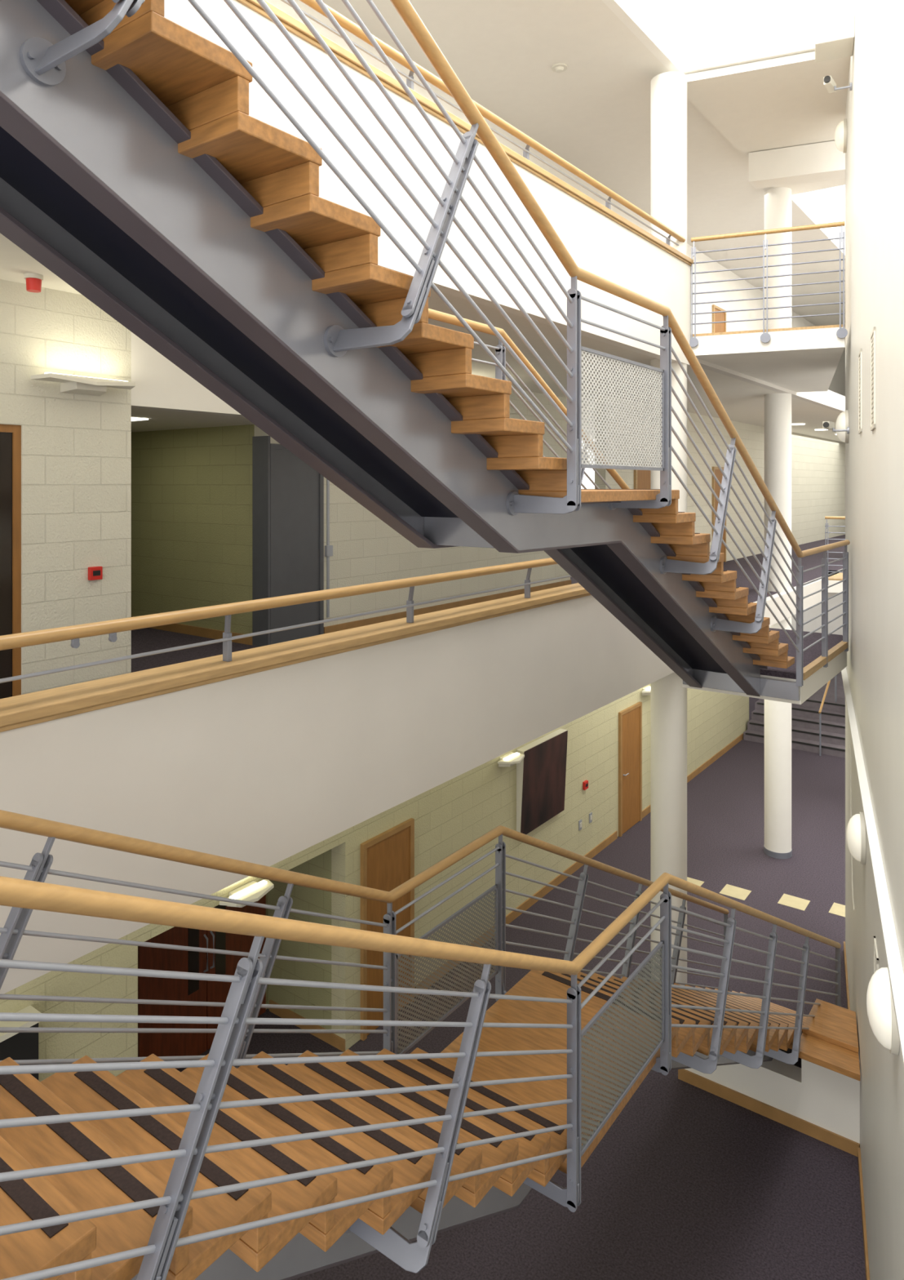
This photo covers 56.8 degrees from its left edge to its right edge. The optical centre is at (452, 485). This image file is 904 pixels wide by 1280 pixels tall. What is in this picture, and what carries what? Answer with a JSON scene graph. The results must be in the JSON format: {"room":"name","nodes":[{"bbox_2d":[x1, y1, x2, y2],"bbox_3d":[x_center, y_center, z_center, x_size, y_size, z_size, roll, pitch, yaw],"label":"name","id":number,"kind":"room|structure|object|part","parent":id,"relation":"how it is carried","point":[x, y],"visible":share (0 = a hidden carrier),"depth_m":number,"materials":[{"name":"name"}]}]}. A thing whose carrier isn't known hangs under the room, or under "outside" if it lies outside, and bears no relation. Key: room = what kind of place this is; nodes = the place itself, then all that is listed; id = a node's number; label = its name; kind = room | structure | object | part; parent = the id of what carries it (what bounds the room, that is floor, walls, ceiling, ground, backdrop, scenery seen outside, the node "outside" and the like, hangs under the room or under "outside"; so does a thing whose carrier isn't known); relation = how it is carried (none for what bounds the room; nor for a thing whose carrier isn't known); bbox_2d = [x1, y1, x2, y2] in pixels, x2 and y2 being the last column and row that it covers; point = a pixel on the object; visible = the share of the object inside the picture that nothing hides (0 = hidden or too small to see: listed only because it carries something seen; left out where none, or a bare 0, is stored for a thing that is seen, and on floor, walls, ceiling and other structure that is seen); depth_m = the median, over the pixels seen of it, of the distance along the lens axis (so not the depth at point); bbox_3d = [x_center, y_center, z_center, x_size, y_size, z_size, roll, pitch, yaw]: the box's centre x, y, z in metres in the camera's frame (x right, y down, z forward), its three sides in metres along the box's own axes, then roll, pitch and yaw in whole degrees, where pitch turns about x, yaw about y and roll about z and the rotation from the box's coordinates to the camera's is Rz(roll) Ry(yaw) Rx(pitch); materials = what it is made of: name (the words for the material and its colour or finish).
{"room":"atrium stairwell","nodes":[
{"label":"atrium stairwell","id":0,"kind":"room"},
{"bbox_2d":[0,279,22,425],"bbox_3d":[-3.466,-0.940,5.716,0.250,1.020,0.920,0,0,36],"label":"wall","id":1,"kind":"structure","parent":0,"point":[11,292],"depth_m":5.95,"materials":[{"name":"beige brick"}]},
{"bbox_2d":[31,372,135,395],"bbox_3d":[-2.740,-0.753,6.299,0.228,0.125,0.798,0,0,36],"label":"wall light","id":2,"kind":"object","parent":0,"point":[69,384],"depth_m":6.22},
{"bbox_2d":[131,408,253,431],"bbox_3d":[-4.067,-0.670,9.040,4.750,0.060,1.990,0,0,36],"label":"ceiling","id":3,"kind":"structure","parent":0,"point":[157,420],"depth_m":8.34,"materials":[{"name":"paint"}]},
{"bbox_2d":[131,417,148,421],"bbox_3d":[-3.534,-0.631,8.202,1.200,0.013,0.450,0,0,36],"label":"recessed light","id":4,"kind":"object","parent":3,"relation":"in","point":[133,419],"visible":0.14,"depth_m":7.99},
{"bbox_2d":[131,424,254,634],"bbox_3d":[-3.705,0.120,10.082,4.100,3.140,0.120,0,0,36],"label":"wall","id":5,"kind":"structure","parent":0,"point":[192,488],"depth_m":9.44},
{"bbox_2d":[131,616,252,645],"bbox_3d":[-3.747,1.640,10.026,4.100,0.100,0.020,0,0,36],"label":"baseboard","id":6,"kind":"structure","parent":5,"relation":"attached to","point":[177,628],"depth_m":9.33,"materials":[{"name":"brown wood"}]},
{"bbox_2d":[252,435,270,646],"bbox_3d":[-1.995,0.590,8.741,0.245,2.200,0.030,0,0,36],"label":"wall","id":7,"kind":"structure","parent":5,"relation":"attached to","point":[260,444],"depth_m":8.72,"materials":[{"name":"grey paint"}]},
{"bbox_2d":[137,830,345,942],"bbox_3d":[-1.909,2.900,7.798,0.200,1.640,2.420,0,0,36],"label":"wall","id":8,"kind":"structure","parent":0,"point":[150,931],"depth_m":7.91,"materials":[{"name":"beige brick"}]},
{"bbox_2d":[219,879,274,907],"bbox_3d":[-1.829,3.707,7.541,0.228,0.125,0.548,0,0,36],"label":"wall light","id":9,"kind":"object","parent":8,"relation":"attached to","point":[251,891],"depth_m":7.51,"materials":[{"name":"white plastic"}]},
{"bbox_2d":[266,893,267,1008],"bbox_3d":[-2.921,4.800,8.447,0.200,2.200,2.570,0,0,36],"label":"wall","id":10,"kind":"structure","parent":0,"point":[267,893],"depth_m":9.42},
{"bbox_2d":[267,848,331,1029],"bbox_3d":[-1.679,3.990,9.210,1.100,3.820,0.130,0,0,36],"label":"wall return","id":11,"kind":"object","parent":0,"point":[306,899],"visible":0.07,"depth_m":9.06,"materials":[{"name":"brick"}]},
{"bbox_2d":[254,389,570,626],"bbox_3d":[-0.050,0.120,11.432,0.200,3.140,6.620,0,0,36],"label":"wall","id":12,"kind":"structure","parent":0,"point":[366,549],"depth_m":10.44,"materials":[{"name":"beige brick"}]},
{"bbox_2d":[275,448,319,643],"bbox_3d":[-1.680,0.650,9.013,0.028,2.060,0.670,0,0,36],"label":"leaf","id":13,"kind":"object","parent":12,"relation":"attached to","point":[296,482],"visible":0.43,"depth_m":8.98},
{"bbox_2d":[270,443,324,644],"bbox_3d":[-1.675,0.630,9.009,0.045,2.120,0.770,0,0,36],"label":"frame","id":14,"kind":"object","parent":12,"relation":"attached to","point":[273,446],"visible":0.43,"depth_m":8.73,"materials":[{"name":"grey metal"}]},
{"bbox_2d":[324,479,333,617],"bbox_3d":[-1.387,0.490,9.406,0.040,2.000,0.090,0,0,36],"label":"door frame","id":15,"kind":"structure","parent":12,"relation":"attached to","point":[328,548],"depth_m":9.40,"materials":[{"name":"paint"}]},
{"bbox_2d":[324,579,571,633],"bbox_3d":[0.281,1.640,11.698,0.020,0.100,5.800,0,0,36],"label":"baseboard","id":16,"kind":"structure","parent":12,"relation":"attached to","point":[364,622],"depth_m":11.02,"materials":[{"name":"brown wood"}]},
{"bbox_2d":[0,233,844,442],"bbox_3d":[2.571,-1.550,16.715,8.380,0.199,38.000,0,0,36],"label":"ceiling","id":17,"kind":"structure","parent":0,"point":[744,402],"depth_m":9.80,"materials":[{"name":"paint"}]},
{"bbox_2d":[23,272,43,292],"bbox_3d":[-2.893,-1.396,5.779,0.120,0.112,0.120,0,0,36],"label":"fire alarm","id":18,"kind":"object","parent":17,"relation":"attached to","point":[33,281],"visible":1,"depth_m":5.74,"materials":[{"name":"red plastic"}]},
{"bbox_2d":[791,423,837,435],"bbox_3d":[9.791,-1.435,23.077,4.220,0.020,7.520,0,0,36],"label":"recessed light","id":19,"kind":"object","parent":17,"relation":"in","point":[792,424],"visible":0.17,"depth_m":19.82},
{"bbox_2d":[0,0,845,1081],"bbox_3d":[3.594,0.550,15.345,0.250,10.700,37.000,0,0,36],"label":"wall","id":20,"kind":"structure","parent":0,"point":[76,449],"depth_m":8.17,"materials":[{"name":"beige brick"}]},
{"bbox_2d":[0,431,12,698],"bbox_3d":[-3.401,0.650,5.668,0.028,2.060,0.820,0,0,36],"label":"leaf","id":21,"kind":"object","parent":20,"relation":"attached to","point":[6,438],"visible":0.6,"depth_m":5.95,"materials":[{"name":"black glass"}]},
{"bbox_2d":[0,424,21,696],"bbox_3d":[-3.396,0.630,5.664,0.045,2.120,0.920,0,0,36],"label":"frame","id":22,"kind":"object","parent":20,"relation":"attached to","point":[15,430],"visible":0.74,"depth_m":6.00,"materials":[{"name":"brown wood"}]},
{"bbox_2d":[0,1005,40,1079],"bbox_3d":[-3.222,4.085,5.686,0.180,0.630,0.800,0,0,36],"label":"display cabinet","id":23,"kind":"object","parent":20,"relation":"attached to","point":[15,1046],"visible":0.2,"depth_m":5.86,"materials":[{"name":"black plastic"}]},
{"bbox_2d":[88,566,102,580],"bbox_3d":[-2.751,0.680,6.444,0.043,0.100,0.100,0,0,36],"label":"button","id":24,"kind":"object","parent":20,"relation":"attached to","point":[94,572],"visible":1,"depth_m":6.42,"materials":[{"name":"red plastic"}]},
{"bbox_3d":[-2.735,0.677,6.432,0.003,0.040,0.060,0,0,36],"label":"glass","id":25,"kind":"part","parent":24,"relation":"part of","materials":[{"name":"glass"}]},
{"bbox_2d":[269,999,345,1052],"bbox_3d":[-1.582,5.840,9.046,1.150,0.120,0.020,0,0,36],"label":"baseboard","id":26,"kind":"structure","parent":20,"relation":"attached to","point":[332,1039],"depth_m":8.95,"materials":[{"name":"brown wood"}]},
{"bbox_2d":[360,817,414,1040],"bbox_3d":[-0.704,4.860,9.233,0.045,2.080,0.860,0,0,36],"label":"frame","id":27,"kind":"object","parent":20,"relation":"attached to","point":[411,822],"visible":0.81,"depth_m":8.91,"materials":[{"name":"brown wood"}]},
{"bbox_2d":[367,826,410,1035],"bbox_3d":[-0.709,4.880,9.237,0.028,2.020,0.760,0,0,36],"label":"leaf","id":28,"kind":"object","parent":20,"relation":"attached to","point":[388,860],"visible":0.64,"depth_m":9.16,"materials":[{"name":"brown wood"}]},
{"bbox_2d":[497,751,524,766],"bbox_3d":[0.802,3.667,11.130,0.228,0.125,0.478,0,0,36],"label":"wall light","id":29,"kind":"object","parent":20,"relation":"attached to","point":[509,759],"depth_m":11.06,"materials":[{"name":"white plastic"}]},
{"bbox_2d":[414,831,617,997],"bbox_3d":[1.166,5.840,11.805,0.020,0.120,5.380,0,0,36],"label":"baseboard","id":30,"kind":"structure","parent":20,"relation":"attached to","point":[560,878],"depth_m":12.13,"materials":[{"name":"brown wood"}]},
{"bbox_2d":[516,728,568,834],"bbox_3d":[1.299,4.220,11.894,0.124,1.200,1.240,0,0,36],"label":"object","id":31,"kind":"object","parent":20,"relation":"attached to","point":[541,774],"visible":0.86,"depth_m":11.79,"materials":[{"name":"wood"}]},
{"bbox_2d":[578,818,582,831],"bbox_3d":[1.988,5.255,12.927,0.018,0.150,0.090,0,0,36],"label":"light switch","id":32,"kind":"object","parent":20,"relation":"attached to","point":[580,820],"visible":1,"depth_m":12.91,"materials":[{"name":"paint"}]},
{"bbox_2d":[582,780,588,790],"bbox_3d":[2.086,4.680,13.040,0.043,0.120,0.120,0,0,36],"label":"button","id":33,"kind":"object","parent":20,"relation":"attached to","point":[585,784],"visible":1,"depth_m":13.00,"materials":[{"name":"red plastic"}]},
{"bbox_2d":[589,812,592,823],"bbox_3d":[2.194,5.255,13.209,0.018,0.150,0.090,0,0,36],"label":"light switch","id":34,"kind":"object","parent":20,"relation":"attached to","point":[591,813],"visible":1,"depth_m":13.19,"materials":[{"name":"paint"}]},
{"bbox_2d":[618,702,642,836],"bbox_3d":[3.072,4.860,14.383,0.045,2.080,0.870,0,0,36],"label":"frame","id":35,"kind":"object","parent":20,"relation":"attached to","point":[622,713],"visible":1,"depth_m":14.06,"materials":[{"name":"brown wood"}]},
{"bbox_2d":[622,706,639,833],"bbox_3d":[3.066,4.880,14.386,0.028,2.020,0.770,0,0,36],"label":"leaf","id":36,"kind":"object","parent":20,"relation":"attached to","point":[631,720],"visible":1,"depth_m":14.38,"materials":[{"name":"brown wood"}]},
{"bbox_2d":[634,463,649,488],"bbox_3d":[3.417,0.650,14.854,0.045,2.080,0.800,0,0,36],"label":"frame","id":37,"kind":"object","parent":20,"relation":"attached to","point":[635,471],"visible":0.02,"depth_m":14.54,"materials":[{"name":"brown wood"}]},
{"bbox_2d":[637,466,651,488],"bbox_3d":[3.412,0.670,14.858,0.028,2.020,0.700,0,0,36],"label":"leaf","id":38,"kind":"object","parent":20,"relation":"attached to","point":[644,477],"visible":0.02,"depth_m":14.83,"materials":[{"name":"brown wood"}]},
{"bbox_2d":[642,685,651,695],"bbox_3d":[3.552,3.667,14.880,0.228,0.125,0.498,0,0,36],"label":"wall light","id":39,"kind":"object","parent":20,"relation":"attached to","point":[646,691],"depth_m":14.78,"materials":[{"name":"white plastic"}]},
{"bbox_2d":[642,733,743,818],"bbox_3d":[5.211,5.840,17.321,0.020,0.120,6.300,0,0,36],"label":"baseboard","id":40,"kind":"structure","parent":20,"relation":"attached to","point":[646,811],"depth_m":17.54,"materials":[{"name":"brown wood"}]},
{"bbox_2d":[712,466,726,561],"bbox_3d":[5.783,0.650,18.080,0.045,2.080,0.800,0,0,36],"label":"frame","id":41,"kind":"object","parent":20,"relation":"attached to","point":[713,468],"visible":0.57,"depth_m":17.76,"materials":[{"name":"brown wood"}]},
{"bbox_2d":[712,304,726,333],"bbox_3d":[5.783,-2.790,18.080,0.045,2.080,0.800,0,0,36],"label":"frame","id":42,"kind":"object","parent":20,"relation":"attached to","point":[714,306],"visible":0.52,"depth_m":17.76,"materials":[{"name":"brown wood"}]},
{"bbox_2d":[715,469,724,561],"bbox_3d":[5.777,0.670,18.084,0.028,2.020,0.700,0,0,36],"label":"leaf","id":43,"kind":"object","parent":20,"relation":"attached to","point":[718,473],"visible":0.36,"depth_m":18.01,"materials":[{"name":"brown wood"}]},
{"bbox_2d":[715,307,724,333],"bbox_3d":[5.777,-2.770,18.084,0.028,2.020,0.700,0,0,36],"label":"leaf","id":44,"kind":"object","parent":20,"relation":"attached to","point":[719,317],"visible":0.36,"depth_m":18.05,"materials":[{"name":"brown wood"}]},
{"bbox_2d":[131,534,845,672],"bbox_3d":[2.571,1.740,16.715,8.380,0.100,38.000,0,0,36],"label":"floor","id":45,"kind":"structure","parent":0,"point":[146,639],"depth_m":9.44,"materials":[{"name":"carpet"}]},
{"bbox_2d":[0,557,674,994],"bbox_3d":[-1.148,1.349,4.531,0.270,1.461,11.950,0,0,36],"label":"parapet","id":46,"kind":"object","parent":45,"relation":"on","point":[264,755],"visible":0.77,"depth_m":4.59,"materials":[{"name":"paint"}]},
{"bbox_3d":[-1.139,0.648,4.400,0.060,0.058,11.750,0,0,36],"label":"handrail","id":47,"kind":"part","parent":46,"relation":"part of","materials":[{"name":"brown wood"}]},
{"bbox_3d":[-1.163,0.810,4.418,0.018,0.018,11.750,0,0,36],"label":"rod","id":48,"kind":"part","parent":46,"relation":"part of","materials":[{"name":"paint"}]},
{"bbox_2d":[825,515,845,592],"bbox_3d":[8.534,1.252,15.261,3.200,1.376,1.630,0,0,22],"label":"balustrade","id":49,"kind":"object","parent":45,"relation":"on","point":[838,577],"visible":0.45,"depth_m":15.09,"materials":[{"name":"white paint"}]},
{"bbox_3d":[8.247,0.590,14.552,3.200,0.052,0.052,0,0,22],"label":"handrail","id":50,"kind":"part","parent":49,"relation":"part of","materials":[{"name":"brown wood"}]},
{"bbox_2d":[177,697,866,1279],"bbox_3d":[4.676,5.998,15.171,13.600,0.204,38.000,0,0,36],"label":"floor","id":51,"kind":"structure","parent":0,"point":[688,1181],"depth_m":7.57,"materials":[{"name":"carpet"}]},
{"bbox_2d":[137,894,266,1069],"bbox_3d":[-2.545,4.845,8.705,0.099,2.090,1.590,0,0,36],"label":"double door","id":52,"kind":"structure","parent":51,"relation":"on","point":[159,1044],"depth_m":8.46,"materials":[{"name":"brown wood"}]},
{"bbox_2d":[187,904,225,995],"bbox_3d":[-2.551,4.625,8.709,0.005,1.150,0.470,0,0,36],"label":"panels","id":53,"kind":"object","parent":52,"relation":"attached to","point":[193,934],"visible":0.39,"depth_m":8.61,"materials":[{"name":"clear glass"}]},
{"bbox_3d":[-2.528,4.860,8.699,0.065,0.397,0.100,0,0,36],"label":"pull handles","id":54,"kind":"part","parent":52,"relation":"part of","materials":[{"name":"silver metal"}]},
{"bbox_2d":[0,809,841,1279],"bbox_3d":[1.014,3.309,5.562,1.213,5.236,9.110,0,0,36],"label":"staircase","id":55,"kind":"structure","parent":51,"relation":"on","point":[233,1164],"depth_m":3.23,"materials":[{"name":"brown wood"}]},
{"bbox_2d":[651,71,687,986],"bbox_3d":[2.519,0.600,9.710,0.410,10.600,0.410,0,0,36],"label":"column","id":56,"kind":"structure","parent":51,"relation":"on","point":[668,89],"depth_m":9.53,"materials":[{"name":"white paint"}]},
{"bbox_2d":[678,998,861,1156],"bbox_3d":[3.038,5.435,7.953,1.696,0.930,0.820,0,0,36],"label":"landing","id":57,"kind":"object","parent":51,"relation":"on","point":[820,1100],"visible":0.8,"depth_m":7.62,"materials":[{"name":"white paint"}]},
{"bbox_3d":[2.918,5.845,7.830,1.647,0.110,0.020,0,0,36],"label":"skirting","id":58,"kind":"part","parent":57,"relation":"part of","materials":[{"name":"brown wood"}]},
{"bbox_2d":[764,844,792,858],"bbox_3d":[5.227,5.855,13.403,0.424,0.090,0.424,0,0,36],"label":"ring","id":59,"kind":"object","parent":51,"relation":"on","point":[775,855],"visible":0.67,"depth_m":13.22,"materials":[{"name":"grey paint"}]},
{"bbox_2d":[764,186,791,853],"bbox_3d":[5.227,0.600,13.403,0.410,10.600,0.410,0,0,36],"label":"column","id":60,"kind":"structure","parent":51,"relation":"on","point":[778,201],"depth_m":13.23,"materials":[{"name":"white paint"}]},
{"bbox_2d":[743,671,845,758],"bbox_3d":[11.992,4.963,23.627,3.400,1.874,13.512,0,0,36],"label":"entrance steps","id":61,"kind":"structure","parent":51,"relation":"on","point":[819,723],"depth_m":19.16,"materials":[{"name":"grey carpet"}]},
{"bbox_3d":[8.769,4.498,19.231,0.050,0.944,2.612,0,0,36],"label":"handrail","id":62,"kind":"part","parent":61,"relation":"part of","materials":[{"name":"brown wood"}]},
{"bbox_2d":[322,0,845,325],"bbox_3d":[2.539,-4.950,16.738,8.300,0.300,38.000,0,0,36],"label":"ceiling","id":63,"kind":"structure","parent":0,"point":[595,114],"depth_m":10.61,"materials":[{"name":"paint"}]},
{"bbox_2d":[551,62,567,72],"bbox_3d":[1.234,-4.775,9.598,0.180,0.050,0.180,0,0,36],"label":"smoke detector","id":64,"kind":"object","parent":63,"relation":"attached to","point":[559,67],"visible":1,"depth_m":9.56,"materials":[{"name":"white plastic"}]},
{"bbox_2d":[602,0,681,72],"bbox_3d":[0.537,-5.650,3.016,4.700,1.700,13.700,0,0,36],"label":"skylight","id":65,"kind":"object","parent":63,"relation":"attached to","point":[657,24],"visible":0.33,"depth_m":9.18,"materials":[{"name":"white glass"}]},
{"bbox_2d":[683,650,847,704],"bbox_3d":[3.162,1.850,8.879,1.600,0.220,2.340,0,0,36],"label":"bridge slab","id":66,"kind":"object","parent":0,"point":[823,676],"visible":0.26,"depth_m":7.92,"materials":[{"name":"white paint"}]},
{"bbox_2d":[0,0,850,701],"bbox_3d":[1.036,-0.355,5.593,1.213,4.568,9.353,0,0,36],"label":"staircase","id":67,"kind":"structure","parent":66,"relation":"on","point":[135,168],"depth_m":3.25,"materials":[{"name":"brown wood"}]},
{"bbox_2d":[804,640,848,679],"bbox_3d":[3.673,1.707,8.225,0.062,0.064,1.890,0,0,36],"label":"trim","id":68,"kind":"structure","parent":66,"relation":"attached to","point":[821,661],"depth_m":8.08,"materials":[{"name":"brown wood"}]},
{"bbox_2d":[681,0,851,74],"bbox_3d":[3.509,-5.650,9.437,1.981,1.700,0.097,0,0,22],"label":"wall","id":69,"kind":"structure","parent":0,"point":[716,34],"depth_m":9.46,"materials":[{"name":"white paint"}]},
{"bbox_2d":[685,51,851,195],"bbox_3d":[4.775,-4.745,11.162,1.900,0.090,4.750,0,0,36],"label":"ceiling","id":70,"kind":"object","parent":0,"point":[781,102],"depth_m":10.27,"materials":[{"name":"white paint"}]},
{"bbox_2d":[697,357,845,413],"bbox_3d":[9.694,-1.600,19.242,0.120,0.300,23.500,0,0,36],"label":"trim","id":71,"kind":"structure","parent":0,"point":[829,399],"depth_m":13.63,"materials":[{"name":"paint"}]},
{"bbox_2d":[749,140,845,188],"bbox_3d":[4.869,-4.485,11.713,1.200,0.410,0.650,0,0,36],"label":"ceiling beam","id":72,"kind":"structure","parent":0,"point":[818,162],"depth_m":11.60,"materials":[{"name":"white paint"}]},
{"bbox_2d":[760,627,843,679],"bbox_3d":[3.148,1.715,8.889,1.565,0.050,2.340,0,0,36],"label":"floor","id":73,"kind":"structure","parent":0,"point":[814,652],"depth_m":8.64,"materials":[{"name":"carpet"}]},
{"bbox_2d":[791,593,843,635],"bbox_3d":[15.338,-0.300,29.798,13.500,12.400,0.200,0,0,36],"label":"wall","id":74,"kind":"structure","parent":0,"point":[816,611],"depth_m":30.76,"materials":[{"name":"white paint"}]},
{"bbox_2d":[754,568,843,626],"bbox_3d":[9.535,1.885,19.024,0.120,0.390,24.040,0,0,36],"label":"trim","id":75,"kind":"structure","parent":74,"relation":"attached to","point":[815,586],"depth_m":13.25,"materials":[{"name":"paint"}]},
{"bbox_2d":[845,0,903,1279],"bbox_3d":[2.162,-0.200,3.719,0.250,12.800,14.878,0,0,23],"label":"wall","id":76,"kind":"structure","parent":0,"point":[875,104],"depth_m":5.35,"materials":[{"name":"paint"}]},
{"bbox_2d":[815,13,855,62],"bbox_3d":[3.890,-4.540,8.505,0.358,0.240,0.410,0,0,23],"label":"box","id":77,"kind":"object","parent":76,"relation":"attached to","point":[834,36],"visible":1,"depth_m":8.36,"materials":[{"name":"white paint"}]},
{"bbox_2d":[823,421,849,433],"bbox_3d":[4.369,-0.650,9.487,0.251,0.140,0.284,0,0,36],"label":"security camera","id":78,"kind":"object","parent":76,"relation":"attached to","point":[827,424],"visible":1,"depth_m":9.47,"materials":[{"name":"paint"}]},
{"bbox_3d":[4.422,-0.620,9.505,0.172,0.080,0.080,0,0,23],"label":"arm","id":79,"kind":"part","parent":78,"relation":"part of","materials":[{"name":"paint"}]},
{"bbox_2d":[824,75,852,93],"bbox_3d":[4.085,-4.230,8.828,0.251,0.140,0.284,0,0,36],"label":"security camera","id":80,"kind":"object","parent":76,"relation":"attached to","point":[830,84],"visible":1,"depth_m":8.84,"materials":[{"name":"paint"}]},
{"bbox_3d":[4.138,-4.200,8.845,0.172,0.080,0.080,0,0,23],"label":"arm","id":81,"kind":"part","parent":80,"relation":"part of","materials":[{"name":"paint"}]},
{"bbox_2d":[835,118,847,153],"bbox_3d":[4.765,-4.270,10.251,0.133,0.390,0.390,0,0,23],"label":"light","id":82,"kind":"object","parent":76,"relation":"attached to","point":[841,134],"visible":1,"depth_m":10.13,"materials":[{"name":"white glass"}]},
{"bbox_2d":[835,120,844,151],"bbox_3d":[4.750,-4.270,10.258,0.100,0.360,0.360,0,0,23],"label":"diffuser","id":83,"kind":"object","parent":82,"relation":"attached to","point":[839,134],"depth_m":10.15,"materials":[{"name":"white glass"}]},
{"bbox_2d":[835,409,848,443],"bbox_3d":[4.562,-0.680,9.780,0.133,0.390,0.390,0,0,23],"label":"light","id":84,"kind":"object","parent":76,"relation":"attached to","point":[842,421],"visible":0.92,"depth_m":9.66,"materials":[{"name":"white glass"}]},
{"bbox_2d":[835,411,845,442],"bbox_3d":[4.547,-0.680,9.787,0.100,0.360,0.360,0,0,23],"label":"diffuser","id":85,"kind":"object","parent":84,"relation":"attached to","point":[841,421],"depth_m":9.67,"materials":[{"name":"white glass"}]},
{"bbox_2d":[849,744,855,910],"bbox_3d":[3.898,3.292,8.142,0.012,1.288,0.878,0,0,23],"label":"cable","id":86,"kind":"object","parent":76,"relation":"attached to","point":[850,744],"visible":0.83,"depth_m":8.35,"materials":[{"name":"plastic"}]},
{"bbox_2d":[846,812,866,864],"bbox_3d":[3.247,2.830,6.727,0.133,0.390,0.390,0,0,23],"label":"light","id":87,"kind":"object","parent":76,"relation":"attached to","point":[856,828],"visible":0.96,"depth_m":6.60,"materials":[{"name":"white glass"}]},
{"bbox_2d":[844,941,870,1279],"bbox_3d":[2.038,5.845,3.773,0.019,0.110,14.878,0,0,23],"label":"baseboard","id":88,"kind":"structure","parent":76,"relation":"attached to","point":[861,1181],"depth_m":6.84,"materials":[{"name":"brown wood"}]},
{"bbox_2d":[858,348,862,434],"bbox_3d":[3.523,-0.800,7.211,0.011,0.700,0.349,0,0,23],"label":"air vent","id":89,"kind":"object","parent":76,"relation":"in","point":[860,355],"visible":1,"depth_m":7.18,"materials":[{"name":"white metal"}]},
{"bbox_2d":[841,667,903,1066],"bbox_3d":[2.405,2.335,4.676,0.059,0.170,12.724,0,0,23],"label":"wall ledge","id":90,"kind":"object","parent":76,"relation":"attached to","point":[895,968],"visible":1,"depth_m":4.70,"materials":[{"name":"paint"}]},
{"bbox_2d":[871,326,875,431],"bbox_3d":[2.874,-0.715,5.703,0.011,0.670,0.349,0,0,23],"label":"air vent","id":91,"kind":"object","parent":76,"relation":"in","point":[873,333],"visible":1,"depth_m":5.70,"materials":[{"name":"white metal"}]},
{"bbox_2d":[874,936,879,973],"bbox_3d":[2.752,3.175,5.420,0.011,0.350,0.308,0,0,23],"label":"air vent","id":92,"kind":"object","parent":76,"relation":"in","point":[876,950],"visible":0.42,"depth_m":5.45,"materials":[{"name":"white metal"}]},
{"bbox_2d":[866,964,900,1055],"bbox_3d":[2.167,2.630,4.220,0.133,0.390,0.390,0,0,23],"label":"light","id":93,"kind":"object","parent":76,"relation":"attached to","point":[880,1002],"visible":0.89,"depth_m":4.10,"materials":[{"name":"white glass"}]},
{"bbox_2d":[866,967,892,1049],"bbox_3d":[2.152,2.630,4.226,0.100,0.360,0.360,0,0,23],"label":"diffuser","id":94,"kind":"object","parent":93,"relation":"attached to","point":[879,995],"depth_m":4.12,"materials":[{"name":"white glass"}]},
{"bbox_3d":[2.571,-1.700,16.715,8.380,0.100,38.000,0,0,36],"label":"floor","id":95,"kind":"structure","parent":0,"visible":0},
{"bbox_2d":[164,0,693,365],"bbox_3d":[-0.994,-2.110,4.740,0.270,1.439,12.470,0,0,36],"label":"parapet","id":96,"kind":"object","parent":95,"relation":"on","point":[601,242],"visible":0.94,"depth_m":5.93,"materials":[{"name":"white paint"}]},
{"bbox_3d":[-1.009,-2.730,4.627,0.018,0.018,12.270,0,0,36],"label":"rod","id":97,"kind":"part","parent":96,"relation":"part of","materials":[{"name":"paint"}]},
{"bbox_3d":[-0.985,-2.800,4.610,0.060,0.058,12.270,0,0,36],"label":"handrail","id":98,"kind":"part","parent":96,"relation":"part of","materials":[{"name":"brown wood"}]},
{"bbox_2d":[690,221,848,392],"bbox_3d":[4.384,-2.188,11.516,1.670,1.376,4.640,0,0,22],"label":"balcony","id":99,"kind":"object","parent":95,"relation":"on","point":[805,358],"visible":0.94,"depth_m":9.55,"materials":[{"name":"white paint"}]},
{"bbox_3d":[3.535,-2.850,9.421,1.620,0.052,0.052,0,0,22],"label":"handrail","id":100,"kind":"part","parent":99,"relation":"part of","materials":[{"name":"brown wood"}]}
]}

